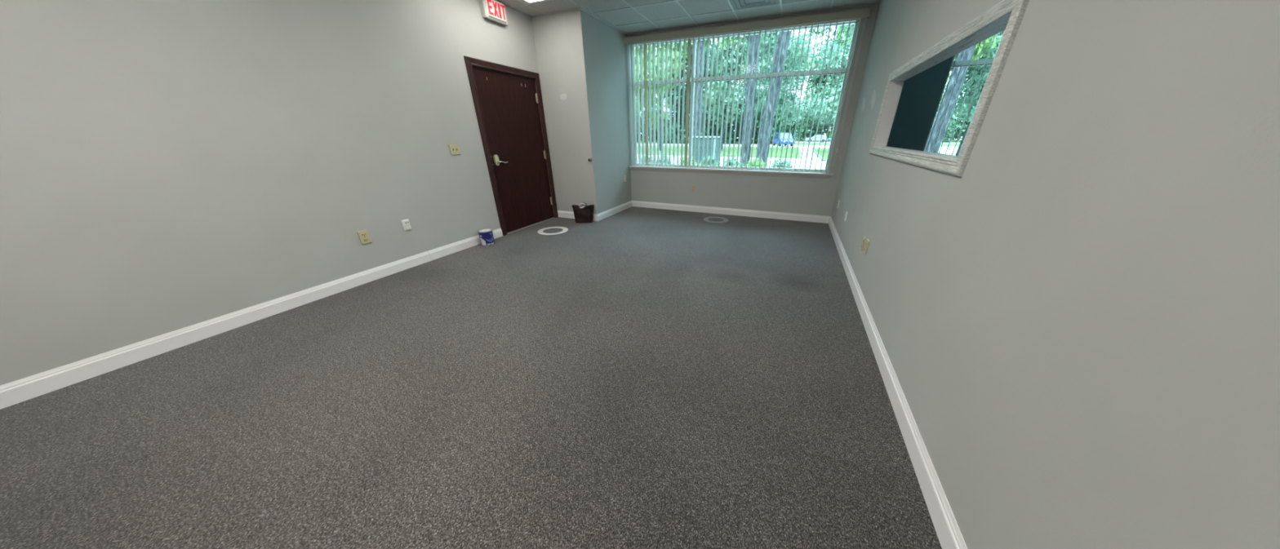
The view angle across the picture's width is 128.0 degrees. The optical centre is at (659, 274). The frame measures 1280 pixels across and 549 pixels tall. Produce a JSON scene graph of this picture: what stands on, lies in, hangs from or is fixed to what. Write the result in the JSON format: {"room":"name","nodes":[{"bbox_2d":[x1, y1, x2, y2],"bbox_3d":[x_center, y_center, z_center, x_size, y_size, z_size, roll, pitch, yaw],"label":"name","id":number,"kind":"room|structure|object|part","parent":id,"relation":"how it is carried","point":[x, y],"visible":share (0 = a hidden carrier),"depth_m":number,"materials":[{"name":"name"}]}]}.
{"room":"empty office room","nodes":[
{"label":"empty office room","id":0,"kind":"room"},
{"bbox_2d":[0,0,554,386],"bbox_3d":[-3.126,-1.124,2.280,0.150,2.884,6.787,9,26,20],"label":"wall","id":1,"kind":"structure","parent":0,"point":[166,166],"depth_m":2.19,"materials":[{"name":"grey paint"}]},
{"bbox_2d":[0,228,502,409],"bbox_3d":[-3.305,0.411,2.236,0.016,0.119,5.410,9,26,20],"label":"baseboard","id":2,"kind":"structure","parent":1,"relation":"attached to","point":[11,393],"depth_m":2.21,"materials":[{"name":"white paint"}]},
{"bbox_2d":[356,230,372,244],"bbox_3d":[-2.882,-0.364,3.042,0.015,0.128,0.082,9,26,20],"label":"wall outlet","id":3,"kind":"object","parent":1,"relation":"attached to","point":[364,237],"visible":1,"depth_m":3.04,"materials":[{"name":"beige plastic"}]},
{"bbox_2d":[400,218,411,231],"bbox_3d":[-2.733,-0.536,3.366,0.021,0.115,0.070,9,26,20],"label":"outlet","id":4,"kind":"object","parent":1,"relation":"attached to","point":[406,224],"visible":1,"depth_m":3.36,"materials":[{"name":"white plastic"}]},
{"bbox_2d":[448,143,460,155],"bbox_3d":[-2.443,-1.493,3.716,0.028,0.120,0.118,9,26,20],"label":"light switch","id":5,"kind":"object","parent":1,"relation":"attached to","point":[454,148],"visible":1,"depth_m":3.71,"materials":[{"name":"beige plastic"}]},
{"bbox_2d":[479,0,507,26],"bbox_3d":[-2.068,-3.290,3.888,0.060,0.227,0.345,9,26,20],"label":"exit sign","id":6,"kind":"object","parent":1,"relation":"attached to","point":[494,11],"visible":1,"depth_m":3.86,"materials":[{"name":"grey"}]},
{"bbox_2d":[463,55,558,235],"bbox_3d":[-2.112,-1.809,4.644,0.197,2.196,1.241,9,26,20],"label":"door","id":7,"kind":"structure","parent":1,"relation":"in","point":[506,105],"depth_m":4.54,"materials":[{"name":"brown wood"}]},
{"bbox_3d":[-2.244,-1.571,4.280,0.028,0.144,0.072,9,26,20],"label":"handle","id":8,"kind":"part","parent":7,"relation":"part of","materials":[{"name":"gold metal"}]},
{"bbox_2d":[0,206,942,548],"bbox_3d":[-0.762,0.348,2.643,4.740,0.100,8.342,9,26,20],"label":"floor","id":9,"kind":"structure","parent":0,"point":[633,377],"depth_m":1.62,"materials":[{"name":"grey carpet"}]},
{"bbox_2d":[477,228,494,245],"bbox_3d":[-2.326,-0.501,4.179,0.170,0.190,0.170,9,26,20],"label":"paint can","id":10,"kind":"object","parent":9,"relation":"on","point":[486,235],"visible":1,"depth_m":4.13,"materials":[{"name":"blue"}]},
{"bbox_2d":[537,226,568,235],"bbox_3d":[-1.647,-0.676,4.798,0.450,0.002,0.450,9,26,20],"label":"ring","id":11,"kind":"object","parent":9,"relation":"on","point":[565,229],"visible":1,"depth_m":4.78,"materials":[{"name":"grey"}]},
{"bbox_2d":[571,202,594,222],"bbox_3d":[-1.274,-1.036,5.205,0.373,0.318,0.164,-1,24,-2],"label":"trash can","id":12,"kind":"object","parent":9,"relation":"on","point":[585,215],"depth_m":5.16,"materials":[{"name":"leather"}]},
{"bbox_3d":[-1.285,-1.136,5.140,0.112,0.077,0.091,9,26,20],"label":"plastic cap","id":13,"kind":"part","parent":12,"relation":"part of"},
{"bbox_2d":[703,217,728,222],"bbox_3d":[0.969,-0.953,5.412,0.430,0.002,0.430,9,26,20],"label":"ring","id":14,"kind":"object","parent":9,"relation":"on","point":[706,219],"visible":1,"depth_m":5.40,"materials":[{"name":"grey"}]},
{"bbox_2d":[531,8,600,214],"bbox_3d":[-1.430,-2.317,4.935,0.829,2.884,0.121,9,26,20],"label":"wall","id":15,"kind":"structure","parent":0,"point":[560,38],"depth_m":4.74,"materials":[{"name":"grey paint"}]},
{"bbox_2d":[557,210,597,221],"bbox_3d":[-1.448,-1.029,5.442,0.845,0.118,0.016,9,26,20],"label":"baseboard","id":16,"kind":"structure","parent":15,"relation":"attached to","point":[562,214],"depth_m":5.50,"materials":[{"name":"white paint"}]},
{"bbox_2d":[585,12,632,213],"bbox_3d":[-0.821,-2.550,5.453,0.120,2.884,1.385,9,26,20],"label":"wall","id":17,"kind":"structure","parent":0,"point":[607,51],"depth_m":5.22,"materials":[{"name":"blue paint"}]},
{"bbox_2d":[597,200,631,221],"bbox_3d":[-0.820,-1.214,5.854,0.016,0.118,1.321,9,26,20],"label":"baseboard","id":18,"kind":"structure","parent":17,"relation":"attached to","point":[620,208],"depth_m":5.77,"materials":[{"name":"white paint"}]},
{"bbox_2d":[496,0,881,35],"bbox_3d":[0.923,-2.122,0.792,8.372,0.163,8.342,9,26,20],"label":"ceiling","id":19,"kind":"structure","parent":0,"point":[628,17],"depth_m":4.22,"materials":[{"name":"tile"}]},
{"bbox_2d":[519,0,546,4],"bbox_3d":[-1.664,-3.206,3.396,0.584,0.007,1.193,9,26,20],"label":"recessed light","id":20,"kind":"object","parent":19,"relation":"in","point":[526,2],"visible":1,"depth_m":3.91,"materials":[{"name":"white plastic"}]},
{"bbox_2d":[525,0,540,2],"bbox_3d":[-1.664,-3.207,3.396,0.434,0.003,1.143,9,26,20],"label":"diffuser","id":21,"kind":"object","parent":20,"relation":"attached to","point":[527,1],"depth_m":3.92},
{"bbox_2d":[728,0,780,10],"bbox_3d":[1.162,-3.410,3.858,0.584,0.013,0.584,9,26,20],"label":"ceiling vent","id":22,"kind":"object","parent":19,"relation":"in","point":[736,4],"visible":1,"depth_m":3.99,"materials":[{"name":"grey metal"}]},
{"bbox_2d":[625,4,879,216],"bbox_3d":[1.201,-2.479,5.295,3.760,2.884,0.200,9,26,20],"label":"wall","id":23,"kind":"structure","parent":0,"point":[794,195],"depth_m":5.31,"materials":[{"name":"grey paint"}]},
{"bbox_2d":[691,185,695,191],"bbox_3d":[0.621,-1.611,5.813,0.072,0.116,0.015,9,26,20],"label":"wall outlet","id":24,"kind":"object","parent":23,"relation":"attached to","point":[693,187],"visible":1,"depth_m":5.81,"materials":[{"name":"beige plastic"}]},
{"bbox_2d":[631,200,830,223],"bbox_3d":[1.117,-1.184,5.787,3.666,0.118,0.016,9,26,20],"label":"baseboard","id":25,"kind":"structure","parent":23,"relation":"attached to","point":[760,214],"depth_m":5.68,"materials":[{"name":"white paint"}]},
{"bbox_2d":[629,20,859,178],"bbox_3d":[1.095,-2.754,5.173,3.563,2.054,0.227,9,26,20],"label":"window","id":26,"kind":"structure","parent":23,"relation":"attached to","point":[752,171],"depth_m":5.15,"materials":[{"name":"silver metal"}]},
{"bbox_3d":[1.084,-1.864,5.542,3.563,0.023,0.167,9,26,20],"label":"sill","id":27,"kind":"part","parent":26,"relation":"part of","materials":[{"name":"grey paint"}]},
{"bbox_3d":[1.627,-2.480,5.164,2.252,1.322,0.006,9,26,20],"label":"pane","id":28,"kind":"part","parent":26,"relation":"part of","materials":[{"name":"clear glass"}]},
{"bbox_3d":[1.627,-3.377,4.761,2.252,0.519,0.006,9,26,20],"label":"pane","id":29,"kind":"part","parent":26,"relation":"part of","materials":[{"name":"clear glass"}]},
{"bbox_2d":[623,8,871,172],"bbox_3d":[1.075,-2.798,5.083,3.572,2.024,0.160,9,26,20],"label":"vertical blind","id":30,"kind":"object","parent":23,"relation":"attached to","point":[849,16],"visible":1,"depth_m":5.09,"materials":[{"name":"white plastic"}]},
{"bbox_3d":[1.050,-3.671,4.743,3.467,0.027,0.040,9,26,20],"label":"head rail","id":31,"kind":"part","parent":30,"relation":"part of","materials":[{"name":"silver metal"}]},
{"bbox_3d":[2.697,-2.557,4.448,0.026,1.920,0.007,9,26,20],"label":"control chain","id":32,"kind":"part","parent":30,"relation":"part of","materials":[{"name":"white plastic"}]},
{"bbox_2d":[886,55,954,151],"bbox_3d":[4.562,-1.926,4.064,3.483,2.884,0.200,9,26,20],"label":"wall","id":33,"kind":"structure","parent":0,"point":[921,94],"depth_m":4.25,"materials":[{"name":"teal paint"}]},
{"bbox_2d":[923,55,993,151],"bbox_3d":[4.752,-2.223,3.900,2.110,1.980,0.061,9,26,20],"label":"window","id":34,"kind":"structure","parent":33,"relation":"attached to","point":[981,62],"depth_m":4.01,"materials":[{"name":"silver metal"}]},
{"bbox_3d":[4.752,-2.223,3.901,2.110,1.980,0.060,9,26,20],"label":"frame","id":35,"kind":"part","parent":34,"relation":"part of","materials":[{"name":"silver metal"}]},
{"bbox_2d":[925,30,1004,155],"bbox_3d":[4.705,-2.188,3.803,2.080,1.961,0.086,9,26,20],"label":"vertical blind","id":36,"kind":"object","parent":34,"relation":"attached to","point":[1004,30],"visible":0.1,"depth_m":4.06,"materials":[{"name":"white plastic"}]},
{"bbox_2d":[831,0,1279,548],"bbox_3d":[1.379,-0.645,1.214,0.096,2.884,7.972,9,26,20],"label":"wall","id":37,"kind":"structure","parent":0,"point":[1078,327],"depth_m":0.75,"materials":[{"name":"grey paint"}]},
{"bbox_2d":[844,211,848,222],"bbox_3d":[2.299,-0.720,3.862,0.020,0.118,0.072,9,26,20],"label":"outlet","id":38,"kind":"object","parent":37,"relation":"attached to","point":[846,212],"visible":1,"depth_m":3.84,"materials":[{"name":"white plastic"}]},
{"bbox_2d":[860,236,866,251],"bbox_3d":[1.864,-0.283,2.862,0.015,0.122,0.074,9,26,20],"label":"wall outlet","id":39,"kind":"object","parent":37,"relation":"attached to","point":[864,241],"visible":1,"depth_m":2.84,"materials":[{"name":"beige plastic"}]},
{"bbox_2d":[863,239,870,254],"bbox_3d":[1.812,-0.244,2.737,0.015,0.122,0.074,9,26,20],"label":"wall outlet","id":40,"kind":"object","parent":37,"relation":"attached to","point":[868,242],"visible":1,"depth_m":2.72,"materials":[{"name":"beige plastic"}]},
{"bbox_2d":[828,216,967,548],"bbox_3d":[1.328,0.608,1.799,0.016,0.118,7.972,9,26,20],"label":"baseboard","id":41,"kind":"structure","parent":37,"relation":"attached to","point":[948,534],"depth_m":1.47,"materials":[{"name":"white paint"}]},
{"bbox_2d":[869,0,1029,177],"bbox_3d":[1.783,-1.139,2.121,0.118,0.687,2.043,9,26,20],"label":"trim","id":42,"kind":"structure","parent":37,"relation":"attached to","point":[1007,15],"depth_m":1.58,"materials":[{"name":"white paint"}]},
{"label":"outside","id":43,"kind":"structure","parent":0,"visible":0},
{"bbox_2d":[636,142,959,169],"bbox_3d":[17.750,-16.723,40.965,80.000,0.050,76.700,9,26,20],"label":"driveway","id":44,"kind":"structure","parent":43,"point":[950,149],"depth_m":22.98,"materials":[{"name":"concrete"}]},
{"bbox_2d":[692,40,705,136],"bbox_3d":[1.854,-13.712,18.995,2.091,12.446,2.635,9,26,20],"label":"tree","id":45,"kind":"object","parent":44,"relation":"on","point":[701,41],"visible":0.12,"depth_m":19.49,"materials":[{"name":"grey plant"}]},
{"bbox_2d":[691,136,720,164],"bbox_3d":[2.464,-6.792,17.069,1.600,1.440,1.200,9,26,20],"label":"cabinet","id":46,"kind":"object","parent":44,"relation":"on","point":[705,137],"visible":0.3,"depth_m":16.63,"materials":[{"name":"grey paint"}]},
{"bbox_3d":[1.960,-6.527,16.871,0.540,0.580,0.012,9,26,20],"label":"cabinet door","id":47,"kind":"part","parent":46,"relation":"part of","materials":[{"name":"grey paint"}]},
{"bbox_3d":[2.478,-7.414,16.783,1.470,0.070,1.020,9,26,20],"label":"cabinet lid","id":48,"kind":"part","parent":46,"relation":"part of","materials":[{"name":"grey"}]},
{"bbox_3d":[2.517,-6.436,16.667,0.540,0.580,0.012,9,26,20],"label":"cabinet door","id":49,"kind":"part","parent":46,"relation":"part of","materials":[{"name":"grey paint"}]},
{"bbox_3d":[2.880,-6.516,16.468,0.125,1.270,0.014,9,26,20],"label":"corner post","id":50,"kind":"part","parent":46,"relation":"part of","materials":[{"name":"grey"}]},
{"bbox_2d":[714,34,760,166],"bbox_3d":[1.999,-9.224,9.184,2.271,12.312,2.754,-3,24,-6],"label":"tree","id":51,"kind":"object","parent":44,"relation":"on","point":[757,36],"visible":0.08,"depth_m":10.14,"materials":[{"name":"grey plant"}]},
{"bbox_2d":[756,31,791,167],"bbox_3d":[4.880,-9.062,8.002,2.454,12.980,2.601,-12,27,-24],"label":"tree","id":52,"kind":"object","parent":44,"relation":"on","point":[784,33],"visible":0.44,"depth_m":9.93,"materials":[{"name":"grey plant"}]},
{"bbox_2d":[772,133,795,146],"bbox_3d":[17.773,-19.458,44.856,1.870,1.750,4.615,2,24,4],"label":"car","id":53,"kind":"object","parent":44,"relation":"on","point":[781,135],"visible":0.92,"depth_m":43.71,"materials":[{"name":"blue paint"}]},
{"bbox_2d":[804,134,827,142],"bbox_3d":[33.877,-29.483,67.532,4.215,1.450,1.820,8,25,16],"label":"car","id":54,"kind":"object","parent":44,"relation":"on","point":[818,136],"visible":0.83,"depth_m":66.65,"materials":[{"name":"grey paint"}]},
{"bbox_2d":[924,44,974,153],"bbox_3d":[7.866,-8.561,6.846,3.188,13.008,3.145,-20,31,-37],"label":"tree","id":55,"kind":"object","parent":44,"relation":"on","point":[970,51],"visible":0.33,"depth_m":8.48,"materials":[{"name":"grey plant"}]},
{"bbox_2d":[941,30,1004,155],"bbox_3d":[23.724,-15.588,21.191,6.644,14.078,8.030,-12,27,-24],"label":"tree","id":56,"kind":"object","parent":44,"relation":"on","point":[979,68],"visible":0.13,"depth_m":22.79,"materials":[{"name":"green plant"}]},
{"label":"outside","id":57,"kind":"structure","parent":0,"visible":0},
{"bbox_2d":[640,137,960,150],"bbox_3d":[29.054,-28.088,66.734,160.000,0.340,144.008,9,26,20],"label":"ground","id":58,"kind":"structure","parent":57,"point":[641,138],"depth_m":76.67,"materials":[{"name":"green plant"}]},
{"bbox_2d":[791,26,847,141],"bbox_3d":[38.903,-45.408,73.759,13.163,30.448,17.071,9,26,20],"label":"tree","id":59,"kind":"object","parent":58,"relation":"on","point":[818,77],"visible":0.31,"depth_m":73.74,"materials":[{"name":"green plant"}]},
{"bbox_2d":[812,149,826,161],"bbox_3d":[17.385,-9.400,24.570,9.300,0.130,15.700,9,26,20],"label":"kerb","id":60,"kind":"object","parent":58,"relation":"on","point":[820,157],"visible":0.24,"depth_m":23.46,"materials":[{"name":"grey concrete"}]},
{"bbox_2d":[827,25,853,141],"bbox_3d":[45.465,-45.069,71.787,13.340,30.257,15.245,9,26,20],"label":"tree","id":61,"kind":"object","parent":58,"relation":"on","point":[837,31],"visible":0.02,"depth_m":68.07,"materials":[{"name":"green plant"}]},
{"bbox_2d":[784,101,968,142],"bbox_3d":[61.385,-38.770,79.573,64.259,11.457,7.152,9,26,20],"label":"undergrowth","id":62,"kind":"object","parent":58,"relation":"on","point":[960,121],"visible":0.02,"depth_m":76.19,"materials":[{"name":"green plant"}]},
{"bbox_2d":[928,87,959,138],"bbox_3d":[54.464,-41.456,63.662,13.002,31.637,15.584,9,26,20],"label":"tree","id":63,"kind":"object","parent":58,"relation":"on","point":[951,122],"visible":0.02,"depth_m":61.50,"materials":[{"name":"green plant"}]},
{"bbox_2d":[928,32,999,142],"bbox_3d":[64.603,-40.251,60.672,15.294,30.028,14.936,9,26,20],"label":"tree","id":64,"kind":"object","parent":58,"relation":"on","point":[951,128],"visible":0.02,"depth_m":64.68,"materials":[{"name":"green plant"}]},
{"bbox_3d":[2.848,-1.512,7.100,60.000,0.060,3.308,9,26,20],"label":"garden bed","id":65,"kind":"object","parent":58,"relation":"on","visible":0},
{"bbox_2d":[637,152,653,163],"bbox_3d":[-0.393,-2.982,9.037,0.679,1.036,0.646,9,26,20],"label":"shrub","id":66,"kind":"object","parent":65,"relation":"on","point":[645,153],"visible":0.03,"depth_m":8.78,"materials":[{"name":"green plant"}]},
{"bbox_2d":[652,155,672,164],"bbox_3d":[0.073,-2.793,8.638,0.662,1.018,0.661,9,26,20],"label":"shrub","id":67,"kind":"object","parent":65,"relation":"on","point":[660,155],"visible":0.05,"depth_m":8.42,"materials":[{"name":"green plant"}]},
{"bbox_2d":[678,155,697,164],"bbox_3d":[0.713,-2.732,8.520,0.692,1.004,0.659,9,26,20],"label":"shrub","id":68,"kind":"object","parent":65,"relation":"on","point":[687,155],"visible":0.09,"depth_m":8.32,"materials":[{"name":"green plant"}]},
{"bbox_2d":[699,155,718,165],"bbox_3d":[1.315,-2.687,8.408,0.663,1.014,0.657,22,32,40],"label":"shrub","id":69,"kind":"object","parent":65,"relation":"on","point":[708,157],"visible":0.07,"depth_m":8.21,"materials":[{"name":"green plant"}]},
{"bbox_2d":[724,156,743,166],"bbox_3d":[1.836,-2.495,7.994,0.674,1.002,0.661,9,26,20],"label":"shrub","id":70,"kind":"object","parent":65,"relation":"on","point":[730,159],"visible":0.12,"depth_m":7.77,"materials":[{"name":"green plant"}]},
{"bbox_2d":[744,157,766,167],"bbox_3d":[2.386,-2.450,7.915,0.670,0.986,0.653,9,26,20],"label":"shrub","id":71,"kind":"object","parent":65,"relation":"on","point":[762,163],"visible":0.14,"depth_m":7.68,"materials":[{"name":"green plant"}]},
{"bbox_2d":[769,157,792,168],"bbox_3d":[2.995,-2.411,7.818,0.665,0.993,0.641,-19,30,-36],"label":"shrub","id":72,"kind":"object","parent":65,"relation":"on","point":[777,163],"visible":0.12,"depth_m":7.62,"materials":[{"name":"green plant"}]},
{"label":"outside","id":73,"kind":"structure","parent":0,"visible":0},
{"bbox_2d":[636,145,799,158],"bbox_3d":[-4.905,-15.372,37.897,40.450,0.100,21.800,9,26,20],"label":"lawn","id":74,"kind":"structure","parent":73,"point":[789,148],"depth_m":29.79,"materials":[{"name":"green plant"}]},
{"bbox_2d":[634,48,669,115],"bbox_3d":[-3.349,-20.372,32.039,8.275,13.914,6.966,9,26,20],"label":"tree","id":75,"kind":"object","parent":74,"relation":"on","point":[639,48],"visible":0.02,"depth_m":30.71,"materials":[{"name":"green plant"}]},
{"bbox_2d":[634,40,706,151],"bbox_3d":[0.021,-18.910,27.758,8.714,14.755,6.818,-13,27,-27],"label":"tree","id":76,"kind":"object","parent":74,"relation":"on","point":[677,43],"visible":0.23,"depth_m":26.91,"materials":[{"name":"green plant"}]},
{"bbox_2d":[702,35,763,150],"bbox_3d":[6.301,-19.406,28.597,7.749,14.972,7.268,-11,26,-22],"label":"tree","id":77,"kind":"object","parent":74,"relation":"on","point":[744,54],"visible":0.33,"depth_m":28.05,"materials":[{"name":"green plant"}]},
{"bbox_2d":[739,30,817,125],"bbox_3d":[12.371,-21.834,32.581,8.850,16.136,7.182,9,26,20],"label":"tree","id":78,"kind":"object","parent":74,"relation":"on","point":[773,36],"visible":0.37,"depth_m":32.19,"materials":[{"name":"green plant"}]},
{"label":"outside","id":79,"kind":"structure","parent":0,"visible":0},
{"bbox_2d":[814,150,828,159],"bbox_3d":[17.454,-9.375,24.551,9.150,0.100,15.300,9,26,20],"label":"lawn","id":80,"kind":"structure","parent":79,"point":[820,152],"depth_m":27.15,"materials":[{"name":"green plant"}]},
{"bbox_2d":[804,24,854,124],"bbox_3d":[15.853,-17.749,24.742,9.262,15.109,6.136,-2,24,-4],"label":"tree","id":81,"kind":"object","parent":80,"relation":"on","point":[851,26],"visible":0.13,"depth_m":25.76,"materials":[{"name":"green plant"}]},
{"bbox_2d":[940,31,1000,101],"bbox_3d":[19.010,-15.102,20.161,6.317,14.036,8.255,9,26,20],"label":"tree","id":82,"kind":"object","parent":80,"relation":"on","point":[979,46],"visible":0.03,"depth_m":20.19,"materials":[{"name":"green plant"}]},
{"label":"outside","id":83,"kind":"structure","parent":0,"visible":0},
{"bbox_2d":[636,141,959,146],"bbox_3d":[24.957,-24.097,57.339,80.000,0.080,18.000,9,26,20],"label":"verge","id":84,"kind":"structure","parent":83,"point":[795,144],"depth_m":53.80,"materials":[{"name":"green plant"}]},
{"bbox_2d":[635,100,648,133],"bbox_3d":[-5.168,-34.132,55.183,11.312,23.016,12.204,9,26,20],"label":"tree","id":85,"kind":"object","parent":84,"relation":"on","point":[648,100],"visible":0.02,"depth_m":59.16,"materials":[{"name":"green plant"}]},
{"bbox_2d":[640,43,692,143],"bbox_3d":[2.819,-34.702,55.620,12.854,23.287,9.250,-5,25,-10],"label":"tree","id":86,"kind":"object","parent":84,"relation":"on","point":[682,71],"visible":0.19,"depth_m":56.00,"materials":[{"name":"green plant"}]},
{"bbox_2d":[676,39,739,144],"bbox_3d":[8.417,-33.035,51.883,10.986,23.449,11.146,-21,32,-39],"label":"tree","id":87,"kind":"object","parent":84,"relation":"on","point":[710,44],"visible":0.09,"depth_m":52.36,"materials":[{"name":"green plant"}]},
{"bbox_2d":[635,111,802,142],"bbox_3d":[4.228,-30.889,65.809,47.802,7.164,6.157,9,26,20],"label":"undergrowth","id":88,"kind":"object","parent":84,"relation":"on","point":[788,126],"visible":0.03,"depth_m":61.35,"materials":[{"name":"green plant"}]},
{"bbox_2d":[713,35,785,143],"bbox_3d":[15.918,-32.114,51.402,11.046,23.305,10.303,-10,26,-21],"label":"tree","id":89,"kind":"object","parent":84,"relation":"on","point":[758,114],"visible":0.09,"depth_m":51.99,"materials":[{"name":"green plant"}]},
{"bbox_2d":[740,31,813,143],"bbox_3d":[20.521,-33.893,54.607,12.921,23.070,9.887,-14,28,-28],"label":"tree","id":90,"kind":"object","parent":84,"relation":"on","point":[802,63],"visible":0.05,"depth_m":53.01,"materials":[{"name":"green plant"}]}
]}

